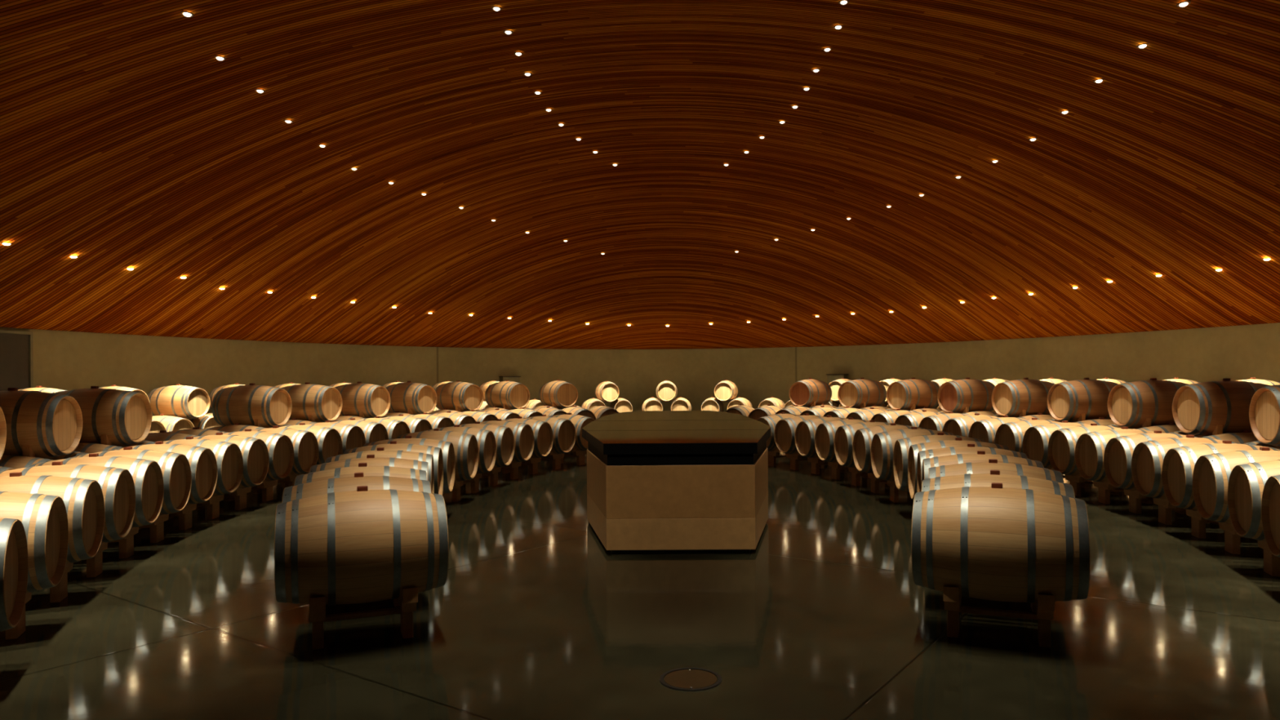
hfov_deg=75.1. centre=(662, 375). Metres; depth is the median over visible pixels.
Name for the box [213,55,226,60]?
recessed light
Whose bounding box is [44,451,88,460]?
wine barrel
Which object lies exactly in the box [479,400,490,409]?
wine barrel
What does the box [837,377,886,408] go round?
wine barrel
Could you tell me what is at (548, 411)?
wine barrel
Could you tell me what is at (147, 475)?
wine barrel
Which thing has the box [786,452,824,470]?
stand
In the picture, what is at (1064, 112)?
recessed light
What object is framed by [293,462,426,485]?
wine barrel
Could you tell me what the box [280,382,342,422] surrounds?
wine barrel
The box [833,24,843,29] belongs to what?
recessed light
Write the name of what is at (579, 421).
wine barrel
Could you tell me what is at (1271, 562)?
stand
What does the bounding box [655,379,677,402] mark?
wine barrel
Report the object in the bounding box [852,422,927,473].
wine barrel
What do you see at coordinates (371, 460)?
wine barrel
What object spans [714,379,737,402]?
wine barrel
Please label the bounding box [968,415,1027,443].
wine barrel
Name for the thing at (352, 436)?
wine barrel
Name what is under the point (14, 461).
wine barrel
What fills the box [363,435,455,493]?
wine barrel
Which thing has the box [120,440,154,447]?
wine barrel
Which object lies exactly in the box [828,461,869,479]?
stand
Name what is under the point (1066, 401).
wine barrel
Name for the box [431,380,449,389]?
wine barrel
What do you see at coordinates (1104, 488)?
stand
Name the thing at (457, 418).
wine barrel
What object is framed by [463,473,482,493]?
stand
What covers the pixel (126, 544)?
stand
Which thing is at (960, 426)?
wine barrel
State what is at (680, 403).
wine barrel
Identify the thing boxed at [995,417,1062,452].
wine barrel
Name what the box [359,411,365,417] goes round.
wedge
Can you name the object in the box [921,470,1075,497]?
wine barrel
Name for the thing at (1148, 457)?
wine barrel
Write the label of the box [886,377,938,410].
wine barrel
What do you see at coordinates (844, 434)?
wine barrel
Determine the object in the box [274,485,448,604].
wine barrel
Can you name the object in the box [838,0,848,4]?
recessed light
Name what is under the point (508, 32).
recessed light
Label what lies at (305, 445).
wine barrel
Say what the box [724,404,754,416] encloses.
wine barrel
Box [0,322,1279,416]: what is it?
wall
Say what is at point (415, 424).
wine barrel
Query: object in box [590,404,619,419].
wine barrel
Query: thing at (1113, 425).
wine barrel
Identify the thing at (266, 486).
stand
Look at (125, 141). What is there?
ceiling
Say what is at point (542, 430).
wine barrel
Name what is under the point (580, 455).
stand
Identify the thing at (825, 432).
wine barrel
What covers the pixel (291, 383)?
wine barrel
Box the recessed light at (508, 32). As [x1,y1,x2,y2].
[503,30,513,34]
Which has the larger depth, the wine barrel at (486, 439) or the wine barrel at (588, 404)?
the wine barrel at (588, 404)
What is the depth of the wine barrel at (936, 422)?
14.38 m
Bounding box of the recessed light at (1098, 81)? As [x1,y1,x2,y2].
[1093,78,1104,83]
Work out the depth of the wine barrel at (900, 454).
9.31 m
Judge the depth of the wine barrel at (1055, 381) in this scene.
18.51 m
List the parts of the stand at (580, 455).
post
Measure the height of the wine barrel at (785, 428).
0.702 m
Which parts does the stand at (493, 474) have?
post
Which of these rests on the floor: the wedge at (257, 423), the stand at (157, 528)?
the stand at (157, 528)
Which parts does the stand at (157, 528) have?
post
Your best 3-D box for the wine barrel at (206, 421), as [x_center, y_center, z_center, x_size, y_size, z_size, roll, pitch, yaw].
[-9.237,1.074,16.416,0.950,0.702,0.676,0,0,15]
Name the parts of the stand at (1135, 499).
post, post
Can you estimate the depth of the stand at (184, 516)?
8.81 m
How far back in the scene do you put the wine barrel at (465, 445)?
10.54 m
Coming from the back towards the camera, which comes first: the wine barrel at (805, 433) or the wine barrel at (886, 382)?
the wine barrel at (886, 382)
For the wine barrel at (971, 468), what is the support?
on the stand
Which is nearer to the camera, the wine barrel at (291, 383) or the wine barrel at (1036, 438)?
the wine barrel at (1036, 438)
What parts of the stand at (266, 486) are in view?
post, post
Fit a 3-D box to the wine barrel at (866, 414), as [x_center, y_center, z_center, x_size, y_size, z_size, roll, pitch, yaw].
[4.167,0.987,16.590,0.950,0.702,0.676,0,0,-29]
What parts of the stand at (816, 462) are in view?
post, post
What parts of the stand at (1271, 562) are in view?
post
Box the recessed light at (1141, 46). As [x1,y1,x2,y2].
[1136,43,1148,48]
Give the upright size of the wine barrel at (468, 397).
0.702 m
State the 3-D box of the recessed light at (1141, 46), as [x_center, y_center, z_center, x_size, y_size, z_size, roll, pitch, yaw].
[5.217,-3.578,9.050,0.120,0.026,0.120,0,0,0]
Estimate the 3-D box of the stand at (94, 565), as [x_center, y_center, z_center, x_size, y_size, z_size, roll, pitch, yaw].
[-4.888,1.458,6.722,0.595,0.348,0.524,0,0,-17]
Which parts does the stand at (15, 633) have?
post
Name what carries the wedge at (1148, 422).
on the wine barrel at (1170, 428)
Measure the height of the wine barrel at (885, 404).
0.702 m
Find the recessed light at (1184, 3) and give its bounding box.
[1176,0,1190,6]
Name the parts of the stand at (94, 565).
post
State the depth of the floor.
5.22 m
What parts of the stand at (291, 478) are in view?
post, post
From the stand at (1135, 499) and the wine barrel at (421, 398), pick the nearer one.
the stand at (1135, 499)
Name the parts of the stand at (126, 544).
post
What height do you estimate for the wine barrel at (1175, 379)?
0.702 m
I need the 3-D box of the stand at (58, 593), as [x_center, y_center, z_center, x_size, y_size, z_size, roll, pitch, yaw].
[-4.633,1.456,5.962,0.595,0.348,0.524,0,0,-20]
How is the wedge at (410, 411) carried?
on the wine barrel at (397, 413)
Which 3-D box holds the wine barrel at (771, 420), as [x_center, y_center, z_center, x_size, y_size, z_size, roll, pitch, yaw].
[2.137,1.000,14.783,0.950,0.702,0.676,0,0,-30]
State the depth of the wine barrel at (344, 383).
20.16 m
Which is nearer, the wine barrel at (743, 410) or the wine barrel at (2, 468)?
the wine barrel at (2, 468)
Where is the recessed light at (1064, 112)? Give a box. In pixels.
[1060,110,1069,114]
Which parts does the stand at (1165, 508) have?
post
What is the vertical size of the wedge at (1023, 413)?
0.145 m
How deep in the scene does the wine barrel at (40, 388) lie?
13.04 m
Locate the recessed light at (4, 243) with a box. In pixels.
[1,242,12,245]
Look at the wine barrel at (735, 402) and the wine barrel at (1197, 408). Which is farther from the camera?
the wine barrel at (735, 402)
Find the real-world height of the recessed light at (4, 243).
0.026 m
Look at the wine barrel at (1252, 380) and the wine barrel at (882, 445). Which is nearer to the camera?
the wine barrel at (882, 445)
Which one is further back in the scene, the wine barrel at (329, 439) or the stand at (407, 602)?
the wine barrel at (329, 439)
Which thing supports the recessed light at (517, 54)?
in the ceiling
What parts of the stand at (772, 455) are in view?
post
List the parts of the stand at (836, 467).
post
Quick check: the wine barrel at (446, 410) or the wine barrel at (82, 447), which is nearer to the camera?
the wine barrel at (82, 447)
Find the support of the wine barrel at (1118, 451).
on the stand at (1135, 499)
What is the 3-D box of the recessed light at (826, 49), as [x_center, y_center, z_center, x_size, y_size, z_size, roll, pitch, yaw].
[2.172,-4.303,11.000,0.120,0.026,0.120,0,0,0]
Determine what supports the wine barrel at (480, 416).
on the stand
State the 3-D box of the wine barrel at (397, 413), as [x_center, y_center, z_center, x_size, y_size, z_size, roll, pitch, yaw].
[-5.219,1.048,16.333,0.950,0.702,0.676,0,0,24]
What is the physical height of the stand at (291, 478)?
0.348 m
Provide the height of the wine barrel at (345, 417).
0.702 m
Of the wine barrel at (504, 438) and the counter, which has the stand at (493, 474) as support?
the wine barrel at (504, 438)
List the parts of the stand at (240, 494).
post, post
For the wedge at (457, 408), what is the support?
on the wine barrel at (446, 410)
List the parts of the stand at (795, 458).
post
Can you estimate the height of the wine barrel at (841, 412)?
0.702 m
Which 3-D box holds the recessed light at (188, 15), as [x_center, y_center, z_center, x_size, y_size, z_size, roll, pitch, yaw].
[-4.723,-3.580,8.260,0.120,0.026,0.120,0,0,0]
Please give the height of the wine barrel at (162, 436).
0.702 m
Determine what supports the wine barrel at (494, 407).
on the stand
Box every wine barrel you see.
[0,387,82,457]
[0,406,6,459]
[0,454,53,469]
[0,461,135,542]
[0,466,15,471]
[0,471,104,563]
[0,491,68,593]
[0,517,28,631]
[17,386,66,393]
[28,453,164,528]
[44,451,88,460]
[52,386,151,446]
[71,446,191,515]
[73,440,122,453]
[98,384,150,403]
[111,441,217,505]
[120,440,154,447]
[143,430,199,442]
[146,436,243,496]
[147,383,210,419]
[148,419,165,433]
[151,413,194,431]
[166,426,227,435]
[184,432,269,488]
[189,414,222,429]
[206,422,263,432]
[208,382,246,409]
[211,382,292,427]
[222,429,293,480]
[251,426,318,475]
[273,382,300,387]
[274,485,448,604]
[278,422,342,464]
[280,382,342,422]
[281,472,431,502]
[285,417,317,425]
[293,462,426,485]
[306,420,365,454]
[309,454,428,480]
[324,447,434,493]
[328,382,351,387]
[334,382,390,417]
[334,417,388,443]
[336,414,365,420]
[342,440,443,495]
[357,416,410,439]
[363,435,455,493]
[382,381,403,387]
[383,414,431,433]
[385,381,437,414]
[385,411,413,416]
[396,428,478,481]
[407,412,454,428]
[424,424,496,474]
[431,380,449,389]
[431,408,461,413]
[432,411,475,424]
[435,380,483,412]
[449,421,515,467]
[457,409,497,422]
[474,418,534,462]
[479,380,499,400]
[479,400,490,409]
[481,406,509,410]
[482,408,519,419]
[484,379,529,409]
[501,416,553,457]
[507,407,542,418]
[523,414,576,453]
[525,398,543,408]
[531,404,559,409]
[533,406,567,416]
[538,379,577,408]
[552,413,595,450]
[561,405,595,419]
[581,397,605,410]
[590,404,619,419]
[595,380,619,403]
[609,397,632,413]
[641,396,663,410]
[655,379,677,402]
[669,396,691,410]
[701,396,724,412]
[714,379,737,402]
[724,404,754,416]
[727,396,752,408]
[747,404,783,420]
[756,412,800,451]
[757,396,784,408]
[774,413,825,454]
[775,404,810,414]
[783,400,793,407]
[788,377,831,408]
[795,415,848,457]
[800,405,835,416]
[808,403,837,408]
[814,417,869,462]
[823,406,862,417]
[825,399,840,407]
[828,377,851,402]
[834,420,901,467]
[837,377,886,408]
[846,407,888,420]
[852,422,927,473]
[860,404,890,409]
[871,408,915,422]
[871,426,954,480]
[879,377,902,403]
[880,402,888,407]
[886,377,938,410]
[893,432,986,492]
[894,409,943,426]
[907,437,1009,499]
[910,407,942,412]
[911,482,1089,603]
[916,443,1027,492]
[919,411,970,431]
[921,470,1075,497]
[922,450,1044,479]
[928,458,1063,483]
[931,377,955,404]
[937,377,995,413]
[942,413,997,436]
[962,409,997,415]
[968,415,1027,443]
[984,377,1009,386]
[991,377,1054,417]
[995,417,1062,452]
[1017,413,1053,419]
[1022,420,1090,469]
[1040,377,1067,384]
[1047,377,1119,422]
[1047,418,1069,422]
[1048,423,1120,475]
[1073,417,1115,425]
[1075,426,1154,482]
[1097,377,1127,384]
[1103,430,1198,490]
[1106,424,1135,429]
[1107,377,1189,428]
[1131,435,1240,498]
[1135,422,1180,433]
[1161,440,1279,510]
[1164,377,1200,384]
[1168,431,1204,437]
[1172,377,1271,436]
[1192,447,1279,524]
[1201,430,1258,444]
[1227,459,1279,541]
[1235,377,1279,385]
[1242,440,1279,448]
[1248,384,1279,446]
[1261,475,1279,557]
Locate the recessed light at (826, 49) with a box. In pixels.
[822,47,831,51]
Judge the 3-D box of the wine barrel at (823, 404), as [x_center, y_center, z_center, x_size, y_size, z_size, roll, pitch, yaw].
[3.668,0.990,19.039,0.950,0.702,0.676,0,0,-44]
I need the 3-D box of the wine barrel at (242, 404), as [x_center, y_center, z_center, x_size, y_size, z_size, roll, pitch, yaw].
[-6.262,0.466,12.689,0.950,0.702,0.676,0,0,8]
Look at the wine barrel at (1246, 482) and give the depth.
6.54 m
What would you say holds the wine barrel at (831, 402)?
on the stand
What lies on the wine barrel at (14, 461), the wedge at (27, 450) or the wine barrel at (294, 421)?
the wedge at (27, 450)
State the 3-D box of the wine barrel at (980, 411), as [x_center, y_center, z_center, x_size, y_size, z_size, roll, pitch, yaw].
[5.853,0.976,15.321,0.950,0.702,0.676,0,0,-19]
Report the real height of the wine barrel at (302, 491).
0.702 m
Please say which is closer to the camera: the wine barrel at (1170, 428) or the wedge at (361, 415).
the wine barrel at (1170, 428)
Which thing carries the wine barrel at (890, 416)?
on the stand
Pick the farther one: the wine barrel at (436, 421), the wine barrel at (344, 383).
the wine barrel at (344, 383)
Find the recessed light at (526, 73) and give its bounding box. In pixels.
[523,72,532,75]
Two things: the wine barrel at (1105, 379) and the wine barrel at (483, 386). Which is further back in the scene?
the wine barrel at (483, 386)
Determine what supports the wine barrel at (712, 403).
on the stand
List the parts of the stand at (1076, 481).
post, post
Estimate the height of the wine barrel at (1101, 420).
0.702 m
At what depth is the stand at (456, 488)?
10.62 m
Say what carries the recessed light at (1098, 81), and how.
in the ceiling
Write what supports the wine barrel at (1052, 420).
on the stand
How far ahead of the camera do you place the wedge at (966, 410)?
15.30 m
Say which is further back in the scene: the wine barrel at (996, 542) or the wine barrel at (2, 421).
the wine barrel at (2, 421)
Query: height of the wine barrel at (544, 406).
0.702 m
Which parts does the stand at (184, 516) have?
post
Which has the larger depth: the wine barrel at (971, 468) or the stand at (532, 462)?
the stand at (532, 462)
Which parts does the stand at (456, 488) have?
post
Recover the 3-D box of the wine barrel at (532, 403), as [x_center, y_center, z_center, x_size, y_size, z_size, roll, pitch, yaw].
[-3.817,1.039,24.819,0.676,0.702,0.950,0,0,-33]
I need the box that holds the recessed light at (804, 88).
[802,87,810,90]
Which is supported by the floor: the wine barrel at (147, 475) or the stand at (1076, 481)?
the stand at (1076, 481)
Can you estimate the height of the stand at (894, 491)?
0.348 m
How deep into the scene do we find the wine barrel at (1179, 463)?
8.00 m
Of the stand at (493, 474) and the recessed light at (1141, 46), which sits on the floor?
the stand at (493, 474)
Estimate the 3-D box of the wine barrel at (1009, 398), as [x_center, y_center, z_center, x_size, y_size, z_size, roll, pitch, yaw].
[6.189,0.385,14.185,0.950,0.702,0.676,0,0,-14]
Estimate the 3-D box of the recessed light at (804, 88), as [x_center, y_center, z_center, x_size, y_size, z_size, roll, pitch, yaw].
[2.132,-4.253,12.360,0.120,0.026,0.120,0,0,0]
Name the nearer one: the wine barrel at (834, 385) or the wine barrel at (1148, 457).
the wine barrel at (1148, 457)
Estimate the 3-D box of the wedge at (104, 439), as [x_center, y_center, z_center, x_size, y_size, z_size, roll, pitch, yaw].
[-6.136,0.716,9.167,0.060,0.145,0.090,0,0,-4]
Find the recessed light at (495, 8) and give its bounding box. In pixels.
[491,5,502,10]
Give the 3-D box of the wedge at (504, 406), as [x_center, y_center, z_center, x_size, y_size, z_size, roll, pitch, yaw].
[-3.515,0.699,18.591,0.060,0.145,0.090,0,0,43]
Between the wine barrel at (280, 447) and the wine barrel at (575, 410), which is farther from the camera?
the wine barrel at (575, 410)
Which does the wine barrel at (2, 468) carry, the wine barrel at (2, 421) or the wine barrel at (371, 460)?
the wine barrel at (2, 421)
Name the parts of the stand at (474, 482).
post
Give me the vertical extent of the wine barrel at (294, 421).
0.702 m
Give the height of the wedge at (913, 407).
0.145 m
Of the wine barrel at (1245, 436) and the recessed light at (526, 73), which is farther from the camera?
the recessed light at (526, 73)
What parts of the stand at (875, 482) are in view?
post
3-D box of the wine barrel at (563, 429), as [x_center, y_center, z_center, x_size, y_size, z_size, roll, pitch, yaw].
[-2.068,1.028,14.472,0.950,0.702,0.676,0,0,26]
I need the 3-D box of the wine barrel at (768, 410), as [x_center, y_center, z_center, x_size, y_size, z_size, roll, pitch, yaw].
[2.380,0.999,18.700,0.676,0.702,0.950,0,0,37]
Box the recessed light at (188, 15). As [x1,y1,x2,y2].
[180,11,194,17]
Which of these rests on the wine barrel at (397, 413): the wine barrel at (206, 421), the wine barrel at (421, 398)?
the wine barrel at (421, 398)
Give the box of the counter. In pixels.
[582,410,770,554]
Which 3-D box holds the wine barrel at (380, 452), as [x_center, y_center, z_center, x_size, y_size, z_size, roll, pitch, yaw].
[-2.673,1.031,7.880,0.950,0.702,0.676,0,0,-13]
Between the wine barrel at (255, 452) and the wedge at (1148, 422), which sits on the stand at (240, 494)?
the wine barrel at (255, 452)
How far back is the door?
13.94 m
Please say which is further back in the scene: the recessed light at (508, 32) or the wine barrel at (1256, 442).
the recessed light at (508, 32)
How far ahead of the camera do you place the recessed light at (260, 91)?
10.34 m
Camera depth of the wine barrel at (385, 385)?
21.60 m
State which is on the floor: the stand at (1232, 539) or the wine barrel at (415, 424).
the stand at (1232, 539)
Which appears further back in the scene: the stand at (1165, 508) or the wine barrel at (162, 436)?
the wine barrel at (162, 436)
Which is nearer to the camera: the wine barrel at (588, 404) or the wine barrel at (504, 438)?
the wine barrel at (504, 438)
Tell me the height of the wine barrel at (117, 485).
0.702 m
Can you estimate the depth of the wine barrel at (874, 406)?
17.82 m
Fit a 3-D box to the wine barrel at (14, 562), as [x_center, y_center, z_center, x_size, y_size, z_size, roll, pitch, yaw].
[-3.862,1.039,4.210,0.950,0.702,0.676,0,0,-27]
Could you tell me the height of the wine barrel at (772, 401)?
0.702 m
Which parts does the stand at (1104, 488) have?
post, post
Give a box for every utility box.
[498,376,520,382]
[826,373,848,384]
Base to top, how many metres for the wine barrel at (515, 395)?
0.702 m
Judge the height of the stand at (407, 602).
0.348 m
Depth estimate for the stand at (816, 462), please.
13.37 m
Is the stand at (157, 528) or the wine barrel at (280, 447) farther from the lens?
the wine barrel at (280, 447)
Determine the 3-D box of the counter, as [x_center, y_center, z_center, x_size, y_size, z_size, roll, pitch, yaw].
[0.157,1.099,10.800,2.200,1.000,6.800,0,0,0]
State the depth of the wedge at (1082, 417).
12.42 m
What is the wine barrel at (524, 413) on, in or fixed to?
on the stand
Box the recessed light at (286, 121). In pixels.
[284,120,293,123]
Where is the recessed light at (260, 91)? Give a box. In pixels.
[254,88,265,93]
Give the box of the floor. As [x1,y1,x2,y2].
[0,451,1279,719]
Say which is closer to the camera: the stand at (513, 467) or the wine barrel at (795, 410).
the stand at (513, 467)
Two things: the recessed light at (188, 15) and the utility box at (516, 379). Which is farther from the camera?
the utility box at (516, 379)
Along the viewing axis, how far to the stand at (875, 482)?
11.20 m
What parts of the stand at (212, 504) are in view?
post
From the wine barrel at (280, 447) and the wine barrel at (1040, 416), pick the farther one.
the wine barrel at (1040, 416)
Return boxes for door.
[0,329,33,391]
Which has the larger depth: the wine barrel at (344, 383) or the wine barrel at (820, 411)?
the wine barrel at (344, 383)
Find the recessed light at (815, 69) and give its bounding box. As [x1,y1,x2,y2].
[811,68,820,71]
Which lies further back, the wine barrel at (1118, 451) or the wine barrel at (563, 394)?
the wine barrel at (563, 394)
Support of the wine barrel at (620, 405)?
on the stand
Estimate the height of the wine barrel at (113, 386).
0.702 m
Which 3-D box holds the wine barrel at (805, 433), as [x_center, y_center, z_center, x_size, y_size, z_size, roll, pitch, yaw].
[2.692,0.997,13.486,0.950,0.702,0.676,0,0,-18]
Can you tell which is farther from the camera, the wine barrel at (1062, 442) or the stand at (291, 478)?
the stand at (291, 478)
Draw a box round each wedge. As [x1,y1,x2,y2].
[22,444,35,457]
[101,434,111,444]
[254,418,262,426]
[308,414,315,422]
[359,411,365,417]
[408,408,413,414]
[455,405,461,411]
[502,404,508,409]
[910,404,915,410]
[962,406,968,413]
[1018,409,1026,417]
[1077,413,1085,421]
[1142,417,1151,427]
[1212,424,1222,435]
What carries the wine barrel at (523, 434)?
on the stand at (513, 467)
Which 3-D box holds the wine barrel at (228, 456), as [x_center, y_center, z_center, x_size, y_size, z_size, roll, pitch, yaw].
[-5.407,1.049,9.506,0.950,0.702,0.676,0,0,-4]
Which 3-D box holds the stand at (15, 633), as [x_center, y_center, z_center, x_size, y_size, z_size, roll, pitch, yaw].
[-4.288,1.454,5.106,0.595,0.348,0.524,0,0,-24]
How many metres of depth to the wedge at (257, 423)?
12.38 m
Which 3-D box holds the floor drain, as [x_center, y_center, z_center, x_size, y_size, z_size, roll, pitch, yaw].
[0.145,1.595,4.380,0.330,0.009,0.330,0,0,0]
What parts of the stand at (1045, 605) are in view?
post, post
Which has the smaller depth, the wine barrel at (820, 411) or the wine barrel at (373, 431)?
the wine barrel at (373, 431)
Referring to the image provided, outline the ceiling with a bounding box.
[0,0,1279,349]
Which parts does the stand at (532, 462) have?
post, post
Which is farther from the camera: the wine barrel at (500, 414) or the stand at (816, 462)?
the wine barrel at (500, 414)
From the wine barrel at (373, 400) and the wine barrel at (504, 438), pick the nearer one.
the wine barrel at (504, 438)
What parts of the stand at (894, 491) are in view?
post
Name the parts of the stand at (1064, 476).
post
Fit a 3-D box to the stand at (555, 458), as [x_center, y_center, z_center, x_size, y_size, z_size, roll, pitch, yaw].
[-2.066,1.440,14.472,0.595,0.348,0.524,0,0,26]
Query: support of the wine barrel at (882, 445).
on the stand at (894, 491)
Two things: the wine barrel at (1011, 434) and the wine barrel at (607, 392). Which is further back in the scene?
the wine barrel at (607, 392)
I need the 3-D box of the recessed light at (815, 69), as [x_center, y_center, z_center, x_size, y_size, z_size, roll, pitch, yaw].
[2.152,-4.284,11.700,0.120,0.026,0.120,0,0,0]
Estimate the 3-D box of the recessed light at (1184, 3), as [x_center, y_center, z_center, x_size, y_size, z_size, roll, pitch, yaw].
[5.037,-3.586,8.050,0.120,0.026,0.120,0,0,0]
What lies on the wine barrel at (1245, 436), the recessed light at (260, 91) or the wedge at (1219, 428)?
the wedge at (1219, 428)
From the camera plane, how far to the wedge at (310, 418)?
13.72 m
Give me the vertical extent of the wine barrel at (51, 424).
0.702 m
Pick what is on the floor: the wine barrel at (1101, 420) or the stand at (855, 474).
the stand at (855, 474)
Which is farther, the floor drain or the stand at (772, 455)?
the stand at (772, 455)
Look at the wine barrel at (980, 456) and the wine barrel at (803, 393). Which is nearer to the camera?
the wine barrel at (980, 456)
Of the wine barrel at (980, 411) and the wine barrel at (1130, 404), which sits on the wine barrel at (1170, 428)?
the wine barrel at (1130, 404)
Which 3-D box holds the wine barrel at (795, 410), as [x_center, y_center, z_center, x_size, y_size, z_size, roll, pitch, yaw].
[2.917,0.995,18.242,0.676,0.702,0.950,0,0,44]
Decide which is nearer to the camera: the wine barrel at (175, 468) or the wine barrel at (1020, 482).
the wine barrel at (1020, 482)
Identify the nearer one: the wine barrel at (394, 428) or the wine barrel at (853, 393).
the wine barrel at (394, 428)
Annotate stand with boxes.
[5,592,31,639]
[49,562,73,602]
[86,542,107,577]
[107,526,138,559]
[138,503,196,530]
[138,514,168,542]
[168,494,224,519]
[194,486,251,510]
[223,480,277,502]
[253,473,303,493]
[309,587,417,649]
[452,478,463,502]
[462,466,501,485]
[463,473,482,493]
[481,461,521,479]
[502,456,541,474]
[528,450,564,469]
[560,447,586,465]
[768,448,799,466]
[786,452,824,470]
[807,456,847,474]
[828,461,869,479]
[848,466,887,486]
[867,473,887,493]
[886,480,900,502]
[942,586,1054,647]
[1050,467,1088,488]
[1064,473,1119,496]
[1093,480,1152,504]
[1123,488,1186,514]
[1152,497,1219,525]
[1186,509,1218,538]
[1218,522,1245,554]
[1257,540,1279,576]
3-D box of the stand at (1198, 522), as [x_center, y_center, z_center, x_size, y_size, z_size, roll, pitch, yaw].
[5.452,1.391,8.034,0.595,0.348,0.524,0,0,11]
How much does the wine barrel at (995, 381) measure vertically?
0.702 m
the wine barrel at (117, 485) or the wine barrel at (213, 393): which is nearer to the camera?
the wine barrel at (117, 485)
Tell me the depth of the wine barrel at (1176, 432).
10.08 m
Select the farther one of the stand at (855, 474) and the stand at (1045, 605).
the stand at (855, 474)
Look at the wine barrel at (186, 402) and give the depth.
15.79 m
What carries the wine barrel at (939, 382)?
on the wine barrel
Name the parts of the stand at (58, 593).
post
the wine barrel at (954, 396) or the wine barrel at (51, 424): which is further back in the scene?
the wine barrel at (954, 396)
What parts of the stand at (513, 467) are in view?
post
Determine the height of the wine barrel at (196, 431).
0.702 m
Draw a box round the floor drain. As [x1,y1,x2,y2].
[659,667,721,691]
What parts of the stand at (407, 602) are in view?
post, post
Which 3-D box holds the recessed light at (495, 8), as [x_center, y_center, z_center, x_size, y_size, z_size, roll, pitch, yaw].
[-1.948,-4.288,9.740,0.120,0.026,0.120,0,0,0]
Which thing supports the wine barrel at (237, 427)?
on the stand
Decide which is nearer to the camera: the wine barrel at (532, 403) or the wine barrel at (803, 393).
the wine barrel at (803, 393)
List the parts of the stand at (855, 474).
post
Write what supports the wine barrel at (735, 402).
on the stand
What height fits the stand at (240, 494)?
0.348 m
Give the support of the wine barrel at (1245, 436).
on the stand
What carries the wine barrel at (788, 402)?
on the stand
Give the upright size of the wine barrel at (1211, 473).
0.702 m
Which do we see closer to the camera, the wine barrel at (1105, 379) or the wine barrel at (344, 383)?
the wine barrel at (1105, 379)
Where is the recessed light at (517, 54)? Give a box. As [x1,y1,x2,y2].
[514,51,523,55]
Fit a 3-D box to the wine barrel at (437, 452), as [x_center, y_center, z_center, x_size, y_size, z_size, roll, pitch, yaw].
[-2.803,1.032,8.660,0.950,0.702,0.676,0,0,-9]
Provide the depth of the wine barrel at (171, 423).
15.49 m
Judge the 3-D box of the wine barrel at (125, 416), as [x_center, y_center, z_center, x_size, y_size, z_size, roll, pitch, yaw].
[-6.403,0.467,9.378,0.950,0.702,0.676,0,0,-4]
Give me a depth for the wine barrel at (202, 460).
8.79 m
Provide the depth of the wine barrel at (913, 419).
15.05 m
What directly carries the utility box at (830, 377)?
attached to the wall
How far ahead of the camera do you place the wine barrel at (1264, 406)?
8.36 m
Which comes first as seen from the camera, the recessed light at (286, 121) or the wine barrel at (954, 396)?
the recessed light at (286, 121)
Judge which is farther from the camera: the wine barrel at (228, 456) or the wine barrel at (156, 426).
the wine barrel at (156, 426)
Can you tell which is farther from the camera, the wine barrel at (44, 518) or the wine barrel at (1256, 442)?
the wine barrel at (1256, 442)
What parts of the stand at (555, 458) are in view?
post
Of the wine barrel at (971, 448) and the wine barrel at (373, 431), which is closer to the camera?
the wine barrel at (971, 448)
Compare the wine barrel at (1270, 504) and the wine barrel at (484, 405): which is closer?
the wine barrel at (1270, 504)
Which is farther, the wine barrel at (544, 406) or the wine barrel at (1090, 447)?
the wine barrel at (544, 406)
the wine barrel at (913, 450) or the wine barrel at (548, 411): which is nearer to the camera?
the wine barrel at (913, 450)
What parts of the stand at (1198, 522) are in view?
post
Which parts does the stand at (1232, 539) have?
post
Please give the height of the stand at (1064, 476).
0.348 m
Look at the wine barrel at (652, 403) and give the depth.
25.60 m
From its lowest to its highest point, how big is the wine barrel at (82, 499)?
0.702 m
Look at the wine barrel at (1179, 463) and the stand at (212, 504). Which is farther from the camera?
the stand at (212, 504)
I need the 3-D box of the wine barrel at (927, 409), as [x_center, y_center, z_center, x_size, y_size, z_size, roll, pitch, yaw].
[5.280,0.980,16.699,0.950,0.702,0.676,0,0,-26]
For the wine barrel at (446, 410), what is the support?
on the stand

